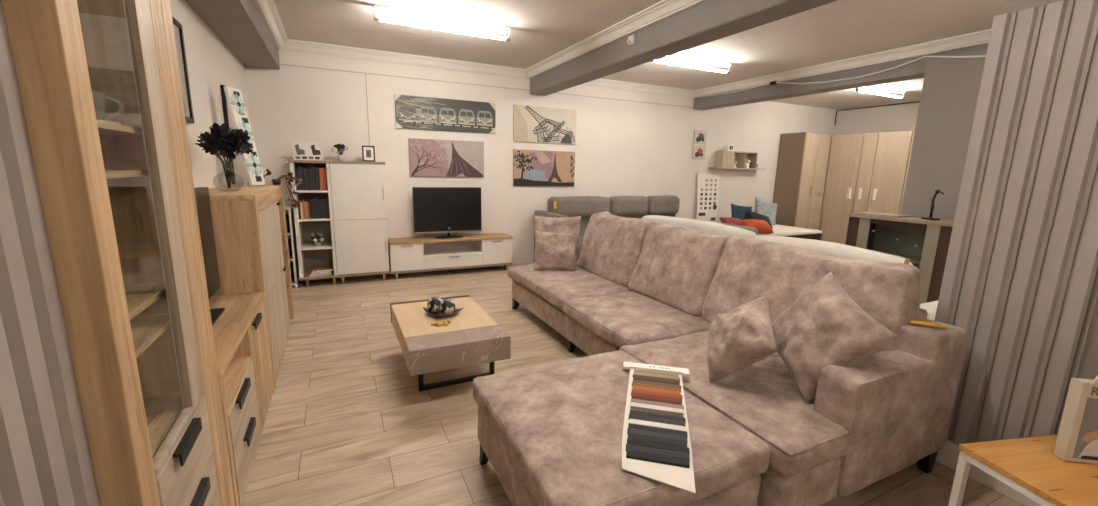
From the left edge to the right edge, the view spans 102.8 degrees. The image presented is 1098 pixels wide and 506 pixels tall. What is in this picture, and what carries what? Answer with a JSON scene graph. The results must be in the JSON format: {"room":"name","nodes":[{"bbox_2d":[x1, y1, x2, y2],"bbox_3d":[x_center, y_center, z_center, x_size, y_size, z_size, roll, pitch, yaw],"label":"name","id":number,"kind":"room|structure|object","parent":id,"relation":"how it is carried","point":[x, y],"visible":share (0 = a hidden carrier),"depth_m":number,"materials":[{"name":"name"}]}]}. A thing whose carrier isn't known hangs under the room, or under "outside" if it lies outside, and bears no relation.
{"room":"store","nodes":[
{"label":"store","id":0,"kind":"room"},
{"bbox_2d":[170,0,250,188],"bbox_3d":[-2.465,-0.583,2.959,0.100,2.930,5.230,-4,12,-25],"label":"wall","id":1,"kind":"structure","parent":0,"point":[211,64],"depth_m":3.38,"materials":[{"name":"paint"}]},
{"bbox_2d":[172,16,193,122],"bbox_3d":[-2.228,-1.107,2.534,0.025,0.620,0.860,-4,12,-25],"label":"framed picture","id":2,"kind":"object","parent":1,"relation":"attached to","point":[178,31],"visible":0.07,"depth_m":2.86,"materials":[{"name":"black plastic"}]},
{"bbox_2d":[173,24,189,116],"bbox_3d":[-2.231,-1.107,2.533,0.011,0.560,0.800,-4,12,-25],"label":"print","id":3,"kind":"object","parent":2,"relation":"attached to","point":[178,33],"depth_m":2.85},
{"bbox_2d":[220,85,248,183],"bbox_3d":[-3.097,-1.115,4.370,0.030,0.920,0.940,-4,12,-25],"label":"wall mirror","id":4,"kind":"object","parent":1,"relation":"attached to","point":[237,166],"visible":0.18,"depth_m":4.13,"materials":[{"name":"mirror"}]},
{"bbox_2d":[226,98,248,183],"bbox_3d":[-3.102,-1.115,4.368,0.006,0.876,0.896,-4,12,-25],"label":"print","id":5,"kind":"object","parent":4,"relation":"attached to","point":[237,166],"depth_m":4.21,"materials":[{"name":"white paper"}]},
{"bbox_2d":[245,49,835,280],"bbox_3d":[1.375,-1.404,7.684,11.170,2.930,0.100,-4,12,-25],"label":"wall","id":6,"kind":"structure","parent":0,"point":[622,148],"depth_m":6.69,"materials":[{"name":"paint"}]},
{"bbox_2d":[254,0,287,49],"bbox_3d":[-2.040,-2.005,2.925,0.115,0.105,5.150,-4,12,-25],"label":"trim","id":7,"kind":"structure","parent":6,"relation":"attached to","point":[267,8],"depth_m":4.29,"materials":[{"name":"white paint"}]},
{"bbox_2d":[365,74,369,145],"bbox_3d":[-2.364,-1.754,5.727,0.010,1.115,0.006,-4,12,-25],"label":"trim","id":8,"kind":"structure","parent":6,"relation":"attached to","point":[365,74],"depth_m":5.70,"materials":[{"name":"paint"}]},
{"bbox_2d":[281,39,529,78],"bbox_3d":[-1.723,-2.552,5.818,3.230,0.105,0.115,-4,12,-25],"label":"trim","id":9,"kind":"structure","parent":6,"relation":"attached to","point":[290,45],"depth_m":5.70,"materials":[{"name":"white paint"}]},
{"bbox_2d":[394,94,494,133],"bbox_3d":[-1.419,-1.932,6.139,1.395,0.430,0.028,-4,12,-25],"label":"picture","id":10,"kind":"object","parent":6,"relation":"attached to","point":[411,112],"visible":1,"depth_m":6.11},
{"bbox_2d":[408,138,483,176],"bbox_3d":[-1.443,-1.347,6.245,1.060,0.510,0.028,-4,12,-25],"label":"picture","id":11,"kind":"object","parent":6,"relation":"attached to","point":[427,157],"visible":1,"depth_m":6.22},
{"bbox_2d":[390,257,534,273],"bbox_3d":[1.222,0.006,7.828,7.700,0.100,0.015,-4,12,-25],"label":"baseboard","id":12,"kind":"structure","parent":6,"relation":"attached to","point":[521,260],"depth_m":7.04,"materials":[{"name":"white paint"}]},
{"bbox_2d":[279,64,692,107],"bbox_3d":[-0.290,-2.449,6.599,6.470,0.010,0.008,-4,12,-25],"label":"trim","id":13,"kind":"structure","parent":6,"relation":"attached to","point":[279,64],"depth_m":6.10,"materials":[{"name":"paint"}]},
{"bbox_2d":[513,149,574,185],"bbox_3d":[-0.066,-1.335,6.921,1.060,0.550,0.027,-4,12,-25],"label":"picture","id":14,"kind":"object","parent":6,"relation":"attached to","point":[530,167],"visible":1,"depth_m":6.89},
{"bbox_2d":[513,104,576,144],"bbox_3d":[-0.050,-1.980,6.799,1.065,0.535,0.027,-4,12,-25],"label":"picture","id":15,"kind":"object","parent":6,"relation":"attached to","point":[535,124],"visible":1,"depth_m":6.77},
{"bbox_2d":[525,0,706,78],"bbox_3d":[0.797,-2.189,4.201,0.115,0.105,5.280,-4,12,-25],"label":"trim","id":16,"kind":"structure","parent":6,"relation":"attached to","point":[664,9],"depth_m":4.42,"materials":[{"name":"white paint"}]},
{"bbox_2d":[580,78,693,97],"bbox_3d":[1.320,-2.763,7.261,2.960,0.105,0.115,-4,12,-25],"label":"trim","id":17,"kind":"structure","parent":6,"relation":"attached to","point":[606,83],"depth_m":7.35,"materials":[{"name":"white paint"}]},
{"bbox_2d":[692,145,705,158],"bbox_3d":[2.809,-1.887,8.214,0.290,0.250,0.027,-4,12,-25],"label":"picture","id":18,"kind":"object","parent":6,"relation":"attached to","point":[698,152],"visible":1,"depth_m":8.20},
{"bbox_2d":[693,130,706,143],"bbox_3d":[2.815,-2.157,8.162,0.290,0.250,0.027,-4,12,-25],"label":"picture","id":19,"kind":"object","parent":6,"relation":"attached to","point":[700,136],"visible":1,"depth_m":8.14},
{"bbox_2d":[708,151,765,169],"bbox_3d":[3.705,-1.807,8.559,1.330,0.330,0.219,-4,12,-25],"label":"wall shelf","id":20,"kind":"object","parent":6,"relation":"attached to","point":[723,159],"visible":0.95,"depth_m":8.41,"materials":[{"name":"beige laminate"}]},
{"bbox_2d":[695,55,985,98],"bbox_3d":[3.578,-2.323,5.943,0.137,0.239,4.453,-4,12,-23],"label":"cable","id":21,"kind":"object","parent":6,"relation":"attached to","point":[972,56],"visible":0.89,"depth_m":5.43,"materials":[{"name":"white paint"}]},
{"bbox_2d":[693,43,988,109],"bbox_3d":[4.676,-1.986,4.089,0.280,0.300,8.900,-4,12,-25],"label":"ceiling beam","id":22,"kind":"structure","parent":6,"relation":"attached to","point":[914,70],"depth_m":5.78,"materials":[{"name":"grey paint"}]},
{"bbox_2d":[694,29,990,97],"bbox_3d":[3.718,-2.392,5.587,0.115,0.105,5.280,-4,12,-25],"label":"trim","id":23,"kind":"structure","parent":6,"relation":"attached to","point":[980,37],"depth_m":5.33,"materials":[{"name":"white paint"}]},
{"bbox_2d":[242,263,1026,505],"bbox_3d":[3.296,0.885,3.994,11.150,0.100,9.100,-4,12,-25],"label":"floor","id":24,"kind":"structure","parent":0,"point":[347,423],"depth_m":2.69,"materials":[{"name":"brown wood"}]},
{"bbox_2d":[2,0,234,505],"bbox_3d":[-1.292,0.121,1.219,0.427,2.250,0.772,-4,12,-25],"label":"display cabinet","id":25,"kind":"object","parent":24,"relation":"on","point":[118,201],"visible":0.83,"depth_m":1.23,"materials":[{"name":"brown wood"}]},
{"bbox_2d":[102,120,123,123],"bbox_3d":[-1.291,-0.362,1.219,0.160,0.012,0.160,-4,12,-25],"label":"saucer","id":26,"kind":"object","parent":25,"relation":"on","point":[102,120],"visible":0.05,"depth_m":1.23,"materials":[{"name":"ceramic"}]},
{"bbox_2d":[92,91,123,119],"bbox_3d":[-1.287,-0.407,1.220,0.104,0.078,0.123,5,11,18],"label":"teacup","id":27,"kind":"object","parent":26,"relation":"on","point":[99,98],"visible":0.43,"depth_m":1.22,"materials":[{"name":"ceramic"}]},
{"bbox_2d":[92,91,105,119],"bbox_3d":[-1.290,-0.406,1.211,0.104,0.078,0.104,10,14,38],"label":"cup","id":28,"kind":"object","parent":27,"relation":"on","point":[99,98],"depth_m":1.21,"materials":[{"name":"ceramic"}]},
{"bbox_2d":[96,119,142,135],"bbox_3d":[-1.278,-0.317,1.069,0.350,0.018,0.472,-4,12,-25],"label":"shelf","id":29,"kind":"object","parent":25,"relation":"attached to","point":[105,128],"depth_m":1.19,"materials":[{"name":"brown wood"}]},
{"bbox_2d":[105,169,148,178],"bbox_3d":[-1.280,-0.199,1.092,0.350,0.018,0.472,-4,12,-25],"label":"shelf","id":30,"kind":"object","parent":25,"relation":"attached to","point":[110,173],"depth_m":1.20,"materials":[{"name":"brown wood"}]},
{"bbox_2d":[124,282,165,319],"bbox_3d":[-1.288,0.154,1.160,0.350,0.018,0.472,-4,12,-25],"label":"shelf","id":31,"kind":"object","parent":25,"relation":"attached to","point":[139,295],"depth_m":1.30,"materials":[{"name":"brown wood"}]},
{"bbox_2d":[130,313,170,358],"bbox_3d":[-1.290,0.257,1.179,0.350,0.018,0.472,-4,12,-25],"label":"shelf","id":32,"kind":"object","parent":25,"relation":"attached to","point":[146,328],"depth_m":1.32,"materials":[{"name":"brown wood"}]},
{"bbox_2d":[143,392,182,455],"bbox_3d":[-1.296,0.537,1.233,0.350,0.018,0.472,-4,12,-25],"label":"shelf","id":33,"kind":"object","parent":25,"relation":"attached to","point":[162,409],"depth_m":1.38,"materials":[{"name":"brown wood"}]},
{"bbox_2d":[209,292,274,505],"bbox_3d":[-1.745,0.707,2.264,0.422,0.689,1.251,-4,12,-25],"label":"tv stand","id":34,"kind":"object","parent":24,"relation":"on","point":[240,333],"visible":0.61,"depth_m":2.21,"materials":[{"name":"brown wood"}]},
{"bbox_2d":[194,187,224,325],"bbox_3d":[-1.816,0.030,2.196,0.180,0.670,1.000,-4,12,-25],"label":"television","id":35,"kind":"object","parent":34,"relation":"on","point":[202,197],"visible":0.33,"depth_m":2.48,"materials":[{"name":"black plastic"}]},
{"bbox_2d":[209,184,294,387],"bbox_3d":[-2.369,0.146,3.488,0.423,1.305,1.638,-4,12,-25],"label":"highboard","id":36,"kind":"object","parent":24,"relation":"on","point":[249,223],"visible":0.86,"depth_m":2.86,"materials":[{"name":"brown wood"}]},
{"bbox_2d":[195,123,252,190],"bbox_3d":[-2.200,-0.650,2.982,0.291,0.455,0.346,10,14,37],"label":"vase","id":37,"kind":"object","parent":36,"relation":"on","point":[222,139],"visible":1,"depth_m":2.93,"materials":[{"name":"clear glass"}]},
{"bbox_2d":[224,86,264,185],"bbox_3d":[-2.562,-0.972,3.698,0.152,0.794,0.200,1,11,1],"label":"flower canvas","id":38,"kind":"object","parent":36,"relation":"on","point":[237,107],"visible":0.86,"depth_m":3.68,"materials":[{"name":"white fabric"}]},
{"bbox_2d":[259,168,271,185],"bbox_3d":[-2.554,-0.682,3.899,0.154,0.159,0.143,-4,12,-25],"label":"flower pot","id":39,"kind":"object","parent":36,"relation":"on","point":[265,172],"visible":0.38,"depth_m":3.88,"materials":[{"name":"ceramic"}]},
{"bbox_2d":[272,172,302,208],"bbox_3d":[-2.434,-0.587,4.117,0.258,0.341,0.184,-9,15,-42],"label":"dried plant","id":40,"kind":"object","parent":36,"relation":"on","point":[295,203],"visible":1,"depth_m":4.12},
{"bbox_2d":[285,206,298,287],"bbox_3d":[-3.316,-0.070,5.378,0.350,0.980,0.360,-4,12,-25],"label":"corner shelf","id":41,"kind":"object","parent":24,"relation":"on","point":[291,232],"visible":0.37,"depth_m":5.36,"materials":[{"name":"white paint"}]},
{"bbox_2d":[288,160,390,286],"bbox_3d":[-2.644,-0.390,5.621,1.060,1.545,0.398,-4,12,-25],"label":"storage cabinet","id":42,"kind":"object","parent":24,"relation":"on","point":[355,234],"visible":0.94,"depth_m":5.53,"materials":[{"name":"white wood"}]},
{"bbox_2d":[301,167,305,189],"bbox_3d":[-2.978,-0.905,5.326,0.034,0.274,0.192,-4,12,-25],"label":"book","id":43,"kind":"object","parent":42,"relation":"on","point":[302,168],"visible":0.86,"depth_m":5.24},
{"bbox_2d":[292,142,322,160],"bbox_3d":[-2.910,-1.228,5.286,0.318,0.215,0.010,-3,11,-19],"label":"info sign","id":44,"kind":"object","parent":42,"relation":"on","point":[309,150],"visible":0.99,"depth_m":5.28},
{"bbox_2d":[296,190,327,192],"bbox_3d":[-2.916,-0.769,5.413,0.340,0.025,0.355,-4,12,-25],"label":"shelf","id":45,"kind":"object","parent":42,"relation":"attached to","point":[300,191],"depth_m":5.26,"materials":[{"name":"white paint"}]},
{"bbox_2d":[310,166,314,189],"bbox_3d":[-2.894,-0.917,5.364,0.034,0.286,0.192,-4,12,-25],"label":"book","id":46,"kind":"object","parent":42,"relation":"on","point":[311,167],"visible":0.86,"depth_m":5.28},
{"bbox_2d":[299,217,329,221],"bbox_3d":[-2.923,-0.430,5.478,0.340,0.025,0.355,-4,12,-25],"label":"shelf","id":47,"kind":"object","parent":42,"relation":"attached to","point":[323,219],"depth_m":5.33,"materials":[{"name":"white paint"}]},
{"bbox_2d":[301,242,331,249],"bbox_3d":[-2.930,-0.086,5.544,0.340,0.025,0.355,-4,12,-25],"label":"shelf","id":48,"kind":"object","parent":42,"relation":"attached to","point":[305,245],"depth_m":5.46,"materials":[{"name":"white paint"}]},
{"bbox_2d":[311,233,323,245],"bbox_3d":[-2.900,-0.172,5.494,0.149,0.161,0.131,-4,12,-25],"label":"flower pot","id":49,"kind":"object","parent":42,"relation":"on","point":[318,235],"visible":1,"depth_m":5.46,"materials":[{"name":"black ceramic"}]},
{"bbox_2d":[316,168,320,189],"bbox_3d":[-2.840,-0.909,5.392,0.030,0.262,0.192,-4,12,-25],"label":"book","id":50,"kind":"object","parent":42,"relation":"on","point":[317,169],"visible":0.93,"depth_m":5.31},
{"bbox_2d":[309,272,331,275],"bbox_3d":[-2.905,0.256,5.565,0.251,0.024,0.161,-5,12,-29],"label":"book","id":51,"kind":"object","parent":42,"relation":"on","point":[310,273],"visible":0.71,"depth_m":5.50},
{"bbox_2d":[311,269,330,273],"bbox_3d":[-2.886,0.231,5.569,0.211,0.022,0.161,-3,11,-19],"label":"book","id":52,"kind":"object","parent":51,"relation":"on","point":[313,271],"visible":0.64,"depth_m":5.50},
{"bbox_2d":[314,267,332,271],"bbox_3d":[-2.868,0.208,5.574,0.191,0.022,0.161,-6,13,-33],"label":"book","id":53,"kind":"object","parent":52,"relation":"on","point":[322,269],"visible":1,"depth_m":5.54,"materials":[{"name":"paper"}]},
{"bbox_2d":[319,168,327,189],"bbox_3d":[-2.790,-0.915,5.421,0.075,0.265,0.202,-4,12,-25],"label":"book","id":54,"kind":"object","parent":42,"relation":"on","point":[322,171],"visible":0.96,"depth_m":5.33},
{"bbox_2d":[331,144,347,160],"bbox_3d":[-2.594,-1.251,5.444,0.188,0.214,0.185,-4,12,-25],"label":"flower pot","id":55,"kind":"object","parent":42,"relation":"on","point":[336,147],"visible":0.98,"depth_m":5.42,"materials":[{"name":"ceramic"}]},
{"bbox_2d":[362,145,374,161],"bbox_3d":[-2.301,-1.267,5.592,0.150,0.202,0.044,-3,12,-20],"label":"photo frame","id":56,"kind":"object","parent":42,"relation":"on","point":[368,152],"visible":1,"depth_m":5.59,"materials":[{"name":"black plastic"}]},
{"bbox_2d":[363,147,373,159],"bbox_3d":[-2.302,-1.267,5.592,0.116,0.164,0.008,-3,4,-20],"label":"photo","id":57,"kind":"object","parent":56,"relation":"attached to","point":[368,152],"depth_m":5.59},
{"bbox_2d":[390,295,510,390],"bbox_3d":[-0.779,0.678,3.288,0.653,0.401,1.045,-4,12,-25],"label":"coffee table","id":58,"kind":"object","parent":24,"relation":"on","point":[471,337],"visible":0.96,"depth_m":2.94,"materials":[{"name":"brown wood"}]},
{"bbox_2d":[423,307,462,316],"bbox_3d":[-0.804,0.437,3.326,0.216,0.057,0.216,12,15,43],"label":"square dish","id":59,"kind":"object","parent":58,"relation":"on","point":[437,314],"visible":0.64,"depth_m":3.31,"materials":[{"name":"ceramic"}]},
{"bbox_2d":[427,297,441,311],"bbox_3d":[-0.866,0.392,3.337,0.120,0.120,0.120,-4,12,-25],"label":"decorative ball","id":60,"kind":"object","parent":59,"relation":"in","point":[433,303],"visible":0.84,"depth_m":3.29,"materials":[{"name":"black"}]},
{"bbox_2d":[439,299,454,314],"bbox_3d":[-0.764,0.403,3.288,0.120,0.120,0.120,-4,12,-25],"label":"decorative ball","id":61,"kind":"object","parent":59,"relation":"in","point":[446,306],"visible":1,"depth_m":3.25,"materials":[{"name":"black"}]},
{"bbox_2d":[388,233,512,278],"bbox_3d":[-1.397,0.030,6.316,1.720,0.512,0.395,-4,12,-25],"label":"tv stand","id":62,"kind":"object","parent":24,"relation":"on","point":[429,253],"visible":0.96,"depth_m":6.21,"materials":[{"name":"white wood"}]},
{"bbox_2d":[412,187,481,238],"bbox_3d":[-1.424,-0.571,6.202,0.950,0.710,0.220,-4,12,-23],"label":"television","id":63,"kind":"object","parent":62,"relation":"on","point":[447,210],"visible":1,"depth_m":6.17,"materials":[{"name":"black plastic"}]},
{"bbox_2d":[534,195,679,251],"bbox_3d":[1.175,-0.373,7.148,2.727,1.099,0.971,-4,12,-25],"label":"sofa","id":64,"kind":"object","parent":24,"relation":"on","point":[631,207],"visible":0.37,"depth_m":7.05,"materials":[{"name":"fabric"}]},
{"bbox_2d":[472,350,769,505],"bbox_3d":[0.237,0.905,2.002,0.940,0.480,1.040,-4,12,-25],"label":"ottoman","id":65,"kind":"object","parent":24,"relation":"on","point":[551,434],"visible":0.81,"depth_m":1.74,"materials":[{"name":"beige fabric"}]},
{"bbox_2d":[622,361,695,493],"bbox_3d":[0.457,0.680,1.872,0.330,0.018,0.890,4,12,13],"label":"card","id":66,"kind":"object","parent":65,"relation":"on","point":[656,443],"visible":1,"depth_m":1.75,"materials":[{"name":"white paper"}]},
{"bbox_2d":[696,173,719,222],"bbox_3d":[3.066,-0.790,8.500,0.640,1.489,0.077,-4,12,-25],"label":"board","id":67,"kind":"object","parent":24,"relation":"on","point":[707,184],"visible":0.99,"depth_m":8.45,"materials":[{"name":"plastic"}]},
{"bbox_2d":[508,212,965,505],"bbox_3d":[0.739,0.349,3.427,1.268,1.059,3.454,-4,12,-25],"label":"sofa","id":68,"kind":"object","parent":24,"relation":"on","point":[651,291],"visible":0.88,"depth_m":2.27,"materials":[{"name":"beige fabric"}]},
{"bbox_2d":[534,230,576,270],"bbox_3d":[0.067,-0.019,4.530,0.446,0.420,0.213,1,11,1],"label":"cushion","id":69,"kind":"object","parent":68,"relation":"on","point":[554,251],"visible":0.99,"depth_m":4.48,"materials":[{"name":"beige fabric"}]},
{"bbox_2d":[533,215,580,261],"bbox_3d":[0.091,-0.156,4.740,0.528,0.490,0.216,0,11,-6],"label":"cushion","id":70,"kind":"object","parent":68,"relation":"on","point":[546,224],"visible":0.48,"depth_m":4.70,"materials":[{"name":"beige fabric"}]},
{"bbox_2d":[508,264,634,309],"bbox_3d":[0.185,0.287,4.356,0.822,0.166,1.312,-4,12,-25],"label":"seat cushion","id":71,"kind":"object","parent":68,"relation":"on","point":[552,288],"depth_m":4.06,"materials":[{"name":"beige fabric"}]},
{"bbox_2d":[575,212,659,287],"bbox_3d":[0.659,-0.058,4.393,0.412,0.626,1.018,-4,12,-25],"label":"cushion","id":72,"kind":"object","parent":68,"relation":"on","point":[611,244],"depth_m":4.20,"materials":[{"name":"beige fabric"}]},
{"bbox_2d":[564,291,710,347],"bbox_3d":[0.675,0.494,3.346,0.831,0.162,0.982,-4,12,-25],"label":"seat cushion","id":73,"kind":"object","parent":68,"relation":"on","point":[617,319],"depth_m":3.18,"materials":[{"name":"beige fabric"}]},
{"bbox_2d":[630,223,736,317],"bbox_3d":[1.056,0.107,3.566,0.417,0.614,0.870,-4,12,-25],"label":"cushion","id":74,"kind":"object","parent":68,"relation":"on","point":[674,268],"depth_m":3.42,"materials":[{"name":"beige fabric"}]},
{"bbox_2d":[707,296,776,381],"bbox_3d":[0.961,0.431,2.220,0.300,0.411,0.443,5,12,20],"label":"cushion","id":75,"kind":"object","parent":68,"relation":"on","point":[742,337],"visible":1,"depth_m":2.12,"materials":[{"name":"beige fabric"}]},
{"bbox_2d":[620,331,916,476],"bbox_3d":[1.087,0.693,2.374,0.951,0.148,1.169,-4,12,-25],"label":"seat cushion","id":76,"kind":"object","parent":68,"relation":"on","point":[803,438],"depth_m":1.97,"materials":[{"name":"beige fabric"}]},
{"bbox_2d":[699,237,924,354],"bbox_3d":[1.495,0.283,2.675,0.418,0.617,1.188,-4,12,-25],"label":"cushion","id":77,"kind":"object","parent":68,"relation":"on","point":[742,270],"depth_m":2.58,"materials":[{"name":"beige fabric"}]},
{"bbox_2d":[772,272,896,402],"bbox_3d":[1.323,0.398,2.138,0.350,0.565,0.560,3,11,7],"label":"cushion","id":78,"kind":"object","parent":68,"relation":"on","point":[824,327],"visible":0.89,"depth_m":2.03,"materials":[{"name":"beige fabric"}]},
{"bbox_2d":[908,320,946,327],"bbox_3d":[1.840,0.344,2.133,0.140,0.009,0.040,6,12,24],"label":"price tag","id":79,"kind":"object","parent":68,"relation":"on","point":[909,321],"visible":1,"depth_m":2.13,"materials":[{"name":"yellow paper"}]},
{"bbox_2d":[719,223,758,235],"bbox_3d":[2.778,-0.102,6.952,0.684,0.708,0.745,-4,12,-25],"label":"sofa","id":80,"kind":"object","parent":24,"relation":"on","point":[756,230],"visible":0.08,"depth_m":6.70,"materials":[{"name":"fabric"}]},
{"bbox_2d":[640,215,937,319],"bbox_3d":[1.955,0.282,3.924,1.000,1.055,2.719,-4,12,-25],"label":"sofa","id":81,"kind":"object","parent":24,"relation":"on","point":[930,308],"visible":0.11,"depth_m":3.15,"materials":[{"name":"white fabric"}]},
{"bbox_2d":[759,224,822,240],"bbox_3d":[3.877,-0.254,8.153,2.200,0.600,1.120,-4,12,-25],"label":"bed","id":82,"kind":"object","parent":24,"relation":"on","point":[779,230],"visible":0.26,"depth_m":7.98,"materials":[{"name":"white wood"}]},
{"bbox_2d":[719,217,744,225],"bbox_3d":[3.172,-0.492,7.501,0.453,0.220,0.302,-1,11,-11],"label":"cushion","id":83,"kind":"object","parent":82,"relation":"on","point":[735,221],"visible":0.49,"depth_m":7.45,"materials":[{"name":"red fabric"}]},
{"bbox_2d":[731,204,751,219],"bbox_3d":[3.667,-0.713,8.344,0.541,0.457,0.194,-2,11,-15],"label":"cushion","id":84,"kind":"object","parent":82,"relation":"on","point":[740,212],"visible":0.57,"depth_m":8.28,"materials":[{"name":"teal fabric"}]},
{"bbox_2d":[741,219,773,233],"bbox_3d":[3.542,-0.448,7.476,0.526,0.254,0.267,-1,11,-11],"label":"cushion","id":85,"kind":"object","parent":82,"relation":"on","point":[763,226],"visible":0.65,"depth_m":7.39,"materials":[{"name":"orange fabric"}]},
{"bbox_2d":[747,211,772,228],"bbox_3d":[3.958,-0.610,8.212,0.543,0.354,0.272,-1,11,-11],"label":"cushion","id":86,"kind":"object","parent":82,"relation":"on","point":[752,215],"visible":0.63,"depth_m":8.18,"materials":[{"name":"black fabric"}]},
{"bbox_2d":[754,197,776,224],"bbox_3d":[4.281,-0.808,8.671,0.639,0.600,0.228,-1,11,-9],"label":"cushion","id":87,"kind":"object","parent":82,"relation":"on","point":[769,209],"visible":0.8,"depth_m":8.61,"materials":[{"name":"grey fabric"}]},
{"bbox_2d":[773,132,830,229],"bbox_3d":[5.266,-1.305,9.222,0.830,2.320,0.555,-4,12,-25],"label":"wardrobe","id":88,"kind":"object","parent":24,"relation":"on","point":[802,163],"visible":0.73,"depth_m":8.97,"materials":[{"name":"wood"}]},
{"bbox_2d":[819,131,914,244],"bbox_3d":[6.526,-1.149,8.600,0.910,2.300,2.780,-4,12,-25],"label":"wardrobe","id":89,"kind":"object","parent":24,"relation":"on","point":[867,172],"visible":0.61,"depth_m":8.49,"materials":[{"name":"wood"}]},
{"bbox_2d":[845,213,953,304],"bbox_3d":[3.841,0.141,4.828,0.400,1.070,0.990,-4,12,-25],"label":"bar counter","id":90,"kind":"object","parent":24,"relation":"on","point":[925,243],"visible":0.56,"depth_m":4.75,"materials":[{"name":"brown wood"}]},
{"bbox_2d":[856,212,912,216],"bbox_3d":[3.764,-0.433,4.929,0.300,0.013,0.420,-4,12,-25],"label":"tray","id":91,"kind":"object","parent":90,"relation":"on","point":[866,213],"visible":1,"depth_m":4.87,"materials":[{"name":"brown wood"}]},
{"bbox_2d":[921,189,943,220],"bbox_3d":[3.933,-0.492,4.470,0.080,0.312,0.183,2,11,4],"label":"bird figurine","id":92,"kind":"object","parent":90,"relation":"on","point":[938,191],"visible":1,"depth_m":4.48,"materials":[{"name":"black metal"}]},
{"bbox_2d":[948,435,1097,505],"bbox_3d":[2.086,1.030,1.503,0.950,0.500,0.620,-1,11,-9],"label":"side table","id":93,"kind":"object","parent":24,"relation":"on","point":[1029,466],"visible":0.89,"depth_m":1.56,"materials":[{"name":"brown wood"}]},
{"bbox_2d":[1053,375,1097,463],"bbox_3d":[2.013,0.575,1.565,0.290,0.384,0.058,2,11,4],"label":"gift bag","id":94,"kind":"object","parent":93,"relation":"on","point":[1077,438],"visible":1,"depth_m":1.57,"materials":[{"name":"beige paper"}]},
{"bbox_2d":[1073,398,1097,460],"bbox_3d":[2.022,0.634,1.553,0.255,0.230,0.004,4,8,4],"label":"print","id":95,"kind":"object","parent":94,"relation":"attached to","point":[1086,447],"depth_m":1.56},
{"bbox_2d":[273,0,1006,109],"bbox_3d":[3.359,-2.090,3.425,11.150,0.100,9.100,-4,12,-25],"label":"ceiling","id":96,"kind":"structure","parent":0,"point":[540,29],"depth_m":4.63,"materials":[{"name":"paint"}]},
{"bbox_2d":[373,4,510,40],"bbox_3d":[-1.002,-2.226,4.264,1.320,0.131,0.056,-4,12,-25],"label":"lamp","id":97,"kind":"object","parent":96,"relation":"attached to","point":[379,8],"visible":1,"depth_m":4.22,"materials":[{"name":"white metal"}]},
{"bbox_2d":[373,10,379,20],"bbox_3d":[-1.575,-2.167,3.997,0.050,0.091,0.032,-4,12,-25],"label":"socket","id":98,"kind":"object","parent":97,"relation":"attached to","point":[374,18],"depth_m":3.99,"materials":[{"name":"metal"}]},
{"bbox_2d":[651,53,730,73],"bbox_3d":[1.806,-2.410,5.542,1.300,0.131,0.056,-4,12,-25],"label":"lamp","id":99,"kind":"object","parent":96,"relation":"attached to","point":[676,56],"visible":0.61,"depth_m":5.56,"materials":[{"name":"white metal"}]},
{"bbox_2d":[855,85,905,98],"bbox_3d":[5.411,-2.640,7.144,1.300,0.131,0.056,-4,12,-25],"label":"lamp","id":100,"kind":"object","parent":96,"relation":"attached to","point":[902,92],"visible":0.78,"depth_m":7.15,"materials":[{"name":"white metal"}]},
{"bbox_2d":[833,101,919,134],"bbox_3d":[8.309,-0.948,6.073,0.100,2.930,8.900,-4,12,-25],"label":"wall","id":101,"kind":"structure","parent":0,"point":[902,117],"depth_m":8.99,"materials":[{"name":"paint"}]},
{"bbox_2d":[834,101,919,124],"bbox_3d":[6.957,-2.742,8.428,0.023,0.312,2.872,-4,12,-25],"label":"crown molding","id":102,"kind":"structure","parent":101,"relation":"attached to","point":[916,101],"depth_m":9.00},
{"bbox_2d":[875,250,920,263],"bbox_3d":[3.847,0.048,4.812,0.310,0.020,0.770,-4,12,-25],"label":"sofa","id":103,"kind":"object","parent":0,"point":[914,258],"depth_m":4.83,"materials":[{"name":"white fabric"}]},
{"bbox_2d":[901,48,987,219],"bbox_3d":[4.304,-0.659,4.593,0.115,2.750,0.940,-4,12,-25],"label":"wall column","id":104,"kind":"structure","parent":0,"point":[951,86],"depth_m":4.65,"materials":[{"name":"paint"}]},
{"bbox_2d":[935,0,1097,444],"bbox_3d":[2.929,-0.025,0.645,0.163,2.930,3.620,-4,12,-25],"label":"wall","id":105,"kind":"structure","parent":0,"point":[1021,266],"depth_m":2.01,"materials":[{"name":"fabric"}]},
{"bbox_2d":[530,0,837,95],"bbox_3d":[0.973,-2.091,4.306,0.280,0.330,5.280,-4,12,-25],"label":"ceiling beam","id":106,"kind":"structure","parent":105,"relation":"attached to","point":[708,21],"depth_m":3.84,"materials":[{"name":"grey paint"}]},
{"bbox_2d":[627,34,634,44],"bbox_3d":[0.793,-2.086,4.287,0.060,0.080,0.080,-4,12,-25],"label":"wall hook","id":107,"kind":"object","parent":106,"relation":"attached to","point":[631,39],"visible":1,"depth_m":4.28,"materials":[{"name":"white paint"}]},
{"bbox_2d":[935,439,1040,505],"bbox_3d":[2.811,1.345,0.919,0.043,0.130,3.518,-4,12,-25],"label":"baseboard","id":108,"kind":"structure","parent":105,"relation":"attached to","point":[948,455],"depth_m":2.20,"materials":[{"name":"white paint"}]},
{"bbox_3d":[-0.408,0.201,-0.911,0.400,2.930,3.670,-4,12,-25],"label":"wall","id":109,"kind":"structure","parent":0,"visible":0},
{"bbox_2d":[0,0,100,505],"bbox_3d":[-0.873,0.067,0.564,0.038,2.580,0.728,-4,12,-25],"label":"curtain","id":110,"kind":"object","parent":109,"relation":"attached to","point":[46,460],"depth_m":0.82,"materials":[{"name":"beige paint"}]},
{"bbox_2d":[185,0,279,68],"bbox_3d":[-2.252,-1.880,2.847,0.350,0.330,5.150,-4,12,-25],"label":"beam","id":111,"kind":"structure","parent":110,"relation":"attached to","point":[239,24],"depth_m":3.75,"materials":[{"name":"grey paint"}]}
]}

